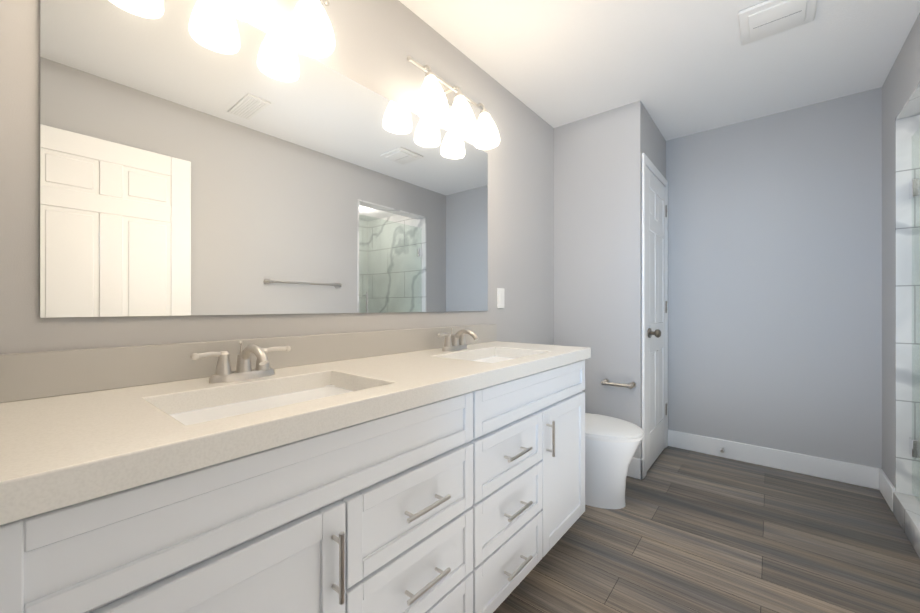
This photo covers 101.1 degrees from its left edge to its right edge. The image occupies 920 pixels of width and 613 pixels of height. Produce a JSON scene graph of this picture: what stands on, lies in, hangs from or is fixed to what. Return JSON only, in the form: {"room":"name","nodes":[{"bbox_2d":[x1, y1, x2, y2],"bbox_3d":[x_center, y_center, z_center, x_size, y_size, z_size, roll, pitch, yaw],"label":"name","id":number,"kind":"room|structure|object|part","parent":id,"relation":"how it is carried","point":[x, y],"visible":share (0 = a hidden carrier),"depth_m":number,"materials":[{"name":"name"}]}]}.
{"room":"bathroom","nodes":[
{"label":"bathroom","id":0,"kind":"room"},
{"bbox_2d":[0,0,553,353],"bbox_3d":[-0.185,-0.110,1.830,0.128,2.440,2.890,0,0,39],"label":"wall","id":1,"kind":"structure","parent":0,"point":[201,157],"depth_m":1.16,"materials":[{"name":"grey paint"}]},
{"bbox_2d":[219,0,334,57],"bbox_3d":[-0.616,-0.967,1.065,0.189,0.276,0.592,0,0,39],"label":"sconce","id":2,"kind":"object","parent":1,"relation":"attached to","point":[311,33],"visible":1,"depth_m":1.15,"materials":[{"name":"white glass"}]},
{"bbox_2d":[407,56,499,149],"bbox_3d":[-0.010,-0.967,1.804,0.189,0.276,0.592,0,0,39],"label":"sconce","id":3,"kind":"object","parent":1,"relation":"attached to","point":[436,99],"visible":1,"depth_m":1.75,"materials":[{"name":"white glass"}]},
{"bbox_2d":[497,288,503,307],"bbox_3d":[0.245,-0.049,2.257,0.009,0.120,0.075,0,0,39],"label":"switch plate","id":4,"kind":"object","parent":1,"relation":"attached to","point":[500,297],"visible":1,"depth_m":2.24,"materials":[{"name":"white plastic"}]},
{"bbox_2d":[554,101,644,458],"bbox_3d":[0.969,-0.109,2.675,0.600,2.440,0.120,0,0,39],"label":"wall","id":5,"kind":"structure","parent":0,"point":[598,234],"depth_m":2.59,"materials":[{"name":"grey paint"}]},
{"bbox_2d":[601,379,635,388],"bbox_3d":[1.038,0.511,2.490,0.210,0.040,0.075,0,0,39],"label":"toilet paper holder","id":6,"kind":"object","parent":5,"relation":"attached to","point":[631,385],"visible":1,"depth_m":2.46,"materials":[{"name":"silver metal"}]},
{"bbox_2d":[627,457,641,479],"bbox_3d":[0.932,1.046,2.617,0.615,0.130,0.015,0,0,39],"label":"baseboard","id":7,"kind":"structure","parent":5,"relation":"attached to","point":[635,469],"depth_m":2.44,"materials":[{"name":"white wood"}]},
{"bbox_2d":[641,458,643,479],"bbox_3d":[1.172,1.046,2.436,0.015,0.130,0.040,0,0,39],"label":"baseboard","id":8,"kind":"structure","parent":5,"relation":"attached to","point":[642,470],"depth_m":2.42,"materials":[{"name":"white wood"}]},
{"bbox_2d":[645,109,665,178],"bbox_3d":[1.437,-0.109,2.866,0.120,2.440,0.770,0,0,39],"label":"wall","id":9,"kind":"structure","parent":0,"point":[655,146],"depth_m":2.76,"materials":[{"name":"grey paint"}]},
{"bbox_2d":[642,153,667,477],"bbox_3d":[1.418,0.057,2.733,0.017,2.107,0.732,0,0,39],"label":"trim","id":10,"kind":"structure","parent":9,"relation":"attached to","point":[650,165],"depth_m":2.47,"materials":[{"name":"white wood"}]},
{"bbox_2d":[646,166,665,470],"bbox_3d":[1.446,0.084,2.710,0.088,2.030,0.610,0,0,39],"label":"closet door","id":11,"kind":"structure","parent":9,"relation":"in","point":[656,312],"depth_m":2.70,"materials":[{"name":"white wood"}]},
{"bbox_3d":[1.301,0.179,2.525,0.076,0.064,0.064,0,0,39],"label":"knob","id":12,"kind":"part","parent":11,"relation":"part of","materials":[{"name":"silver metal"}]},
{"bbox_2d":[666,205,666,414],"bbox_3d":[1.610,0.029,2.964,0.019,1.640,0.015,0,0,39],"label":"closet door hinges","id":13,"kind":"object","parent":9,"relation":"attached to","point":[666,308],"visible":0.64,"depth_m":2.95,"materials":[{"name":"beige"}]},
{"bbox_2d":[399,0,919,140],"bbox_3d":[0.900,-1.355,0.740,3.190,0.050,4.740,0,0,39],"label":"ceiling","id":14,"kind":"structure","parent":0,"point":[679,68],"depth_m":1.99,"materials":[{"name":"white paint"}]},
{"bbox_2d":[738,0,816,44],"bbox_3d":[1.440,-1.315,1.720,0.270,0.026,0.270,0,0,39],"label":"ceiling vent","id":15,"kind":"object","parent":14,"relation":"in","point":[757,15],"depth_m":1.71,"materials":[{"name":"white plastic"}]},
{"bbox_3d":[1.440,-1.303,1.720,0.170,0.002,0.004,0,0,39],"label":"exhaust vent fan slots","id":16,"kind":"part","parent":15,"relation":"part of","materials":[{"name":"white plastic"}]},
{"bbox_2d":[493,446,919,612],"bbox_3d":[0.900,1.135,0.738,3.190,0.050,4.740,0,0,39],"label":"floor","id":17,"kind":"structure","parent":0,"point":[684,531],"depth_m":1.71,"materials":[{"name":"brown wood"}]},
{"bbox_2d":[0,356,590,612],"bbox_3d":[-0.168,0.680,1.297,0.581,0.860,1.842,0,0,39],"label":"bathroom vanity","id":18,"kind":"object","parent":17,"relation":"on","point":[432,470],"depth_m":0.80,"materials":[{"name":"painted wood"},{"name":"brushed nickel"}]},
{"bbox_2d":[0,340,590,511],"bbox_3d":[-0.170,0.225,1.306,0.569,0.050,1.856,0,0,39],"label":"countertop","id":19,"kind":"structure","parent":18,"relation":"on","point":[59,444],"depth_m":0.72,"materials":[{"name":"beige stone"}]},
{"bbox_2d":[192,340,287,383],"bbox_3d":[-0.557,0.150,1.014,0.161,0.099,0.232,0,0,39],"label":"faucet","id":20,"kind":"object","parent":19,"relation":"on","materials":[{"name":"silver metal"}]},
{"bbox_2d":[0,324,496,402],"bbox_3d":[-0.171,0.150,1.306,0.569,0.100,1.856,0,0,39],"label":"backsplash","id":21,"kind":"structure","parent":19,"relation":"on","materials":[{"name":"grey stone"}]},
{"bbox_2d":[160,380,359,423],"bbox_3d":[-0.431,0.315,0.910,0.375,0.154,0.532,0,0,39],"label":"sink","id":22,"kind":"object","parent":19,"relation":"in","point":[231,405],"depth_m":0.97,"materials":[{"name":"white ceramic"}]},
{"bbox_2d":[436,328,479,351],"bbox_3d":[0.019,0.151,1.716,0.161,0.099,0.232,0,0,39],"label":"faucet","id":23,"kind":"object","parent":19,"relation":"on","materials":[{"name":"silver metal"}]},
{"bbox_2d":[464,352,515,363],"bbox_3d":[0.145,0.315,1.612,0.375,0.154,0.532,0,0,39],"label":"sink","id":24,"kind":"object","parent":19,"relation":"in","point":[492,357],"depth_m":1.82,"materials":[{"name":"white ceramic"}]},
{"bbox_2d":[585,413,643,508],"bbox_3d":[0.714,0.691,2.269,0.712,0.840,0.450,0,0,39],"label":"toilet","id":25,"kind":"object","parent":17,"relation":"on","point":[612,444],"visible":0.27,"depth_m":2.07,"materials":[{"name":"white ceramic"}]},
{"bbox_3d":[0.796,0.693,2.202,0.501,0.050,0.386,0,0,39],"label":"seat","id":26,"kind":"part","parent":25,"relation":"part of","materials":[{"name":"white plastic"}]},
{"bbox_2d":[666,87,881,468],"bbox_3d":[2.188,-0.109,2.670,1.290,2.440,0.120,0,0,39],"label":"wall","id":27,"kind":"structure","parent":0,"point":[774,281],"depth_m":2.58,"materials":[{"name":"grey paint"}]},
{"bbox_2d":[668,429,879,489],"bbox_3d":[2.099,1.046,2.655,1.170,0.130,0.015,0,0,39],"label":"baseboard","id":28,"kind":"structure","parent":27,"relation":"attached to","point":[848,473],"depth_m":2.58,"materials":[{"name":"white wood"}]},
{"bbox_2d":[882,13,919,486],"bbox_3d":[2.205,-0.110,1.770,0.120,2.440,1.250,0,0,39],"label":"wall","id":29,"kind":"structure","parent":0,"point":[888,263],"depth_m":2.13,"materials":[{"name":"grey paint"}]},
{"bbox_2d":[879,468,894,511],"bbox_3d":[2.443,1.046,2.165,0.015,0.130,0.336,0,0,39],"label":"baseboard","id":30,"kind":"structure","parent":29,"relation":"attached to","point":[886,488],"depth_m":2.14,"materials":[{"name":"white wood"}]},
{"bbox_2d":[893,492,919,557],"bbox_3d":[2.096,1.050,1.639,0.145,0.120,0.886,0,0,39],"label":"sill","id":31,"kind":"structure","parent":29,"relation":"attached to","point":[906,510],"depth_m":1.85,"materials":[{"name":"stone"}]},
{"bbox_2d":[895,115,919,496],"bbox_3d":[2.382,0.050,1.988,0.124,2.120,0.016,0,0,39],"label":"shower","id":32,"kind":"structure","parent":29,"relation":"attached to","point":[907,128],"depth_m":2.00,"materials":[{"name":"tile"}]},
{"bbox_2d":[896,81,919,119],"bbox_3d":[2.096,-1.005,1.640,0.124,0.014,0.910,0,0,39],"label":"jamb","id":33,"kind":"object","parent":29,"relation":"attached to","point":[911,107],"visible":1,"depth_m":1.89,"materials":[{"name":"stone"}]},
{"bbox_2d":[912,129,919,502],"bbox_3d":[2.094,0.043,1.641,0.010,1.865,0.870,0,0,39],"label":"door glass","id":34,"kind":"object","parent":29,"relation":"attached to","point":[913,317],"visible":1,"depth_m":1.93,"materials":[{"name":"clear glass"}]},
{"bbox_2d":[909,178,919,457],"bbox_3d":[2.098,0.060,1.689,0.083,1.430,0.806,0,0,39],"label":"hardware piece","id":35,"kind":"object","parent":34,"relation":"attached to","point":[912,442],"visible":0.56,"depth_m":1.94,"materials":[{"name":"silver metal"}]}
]}

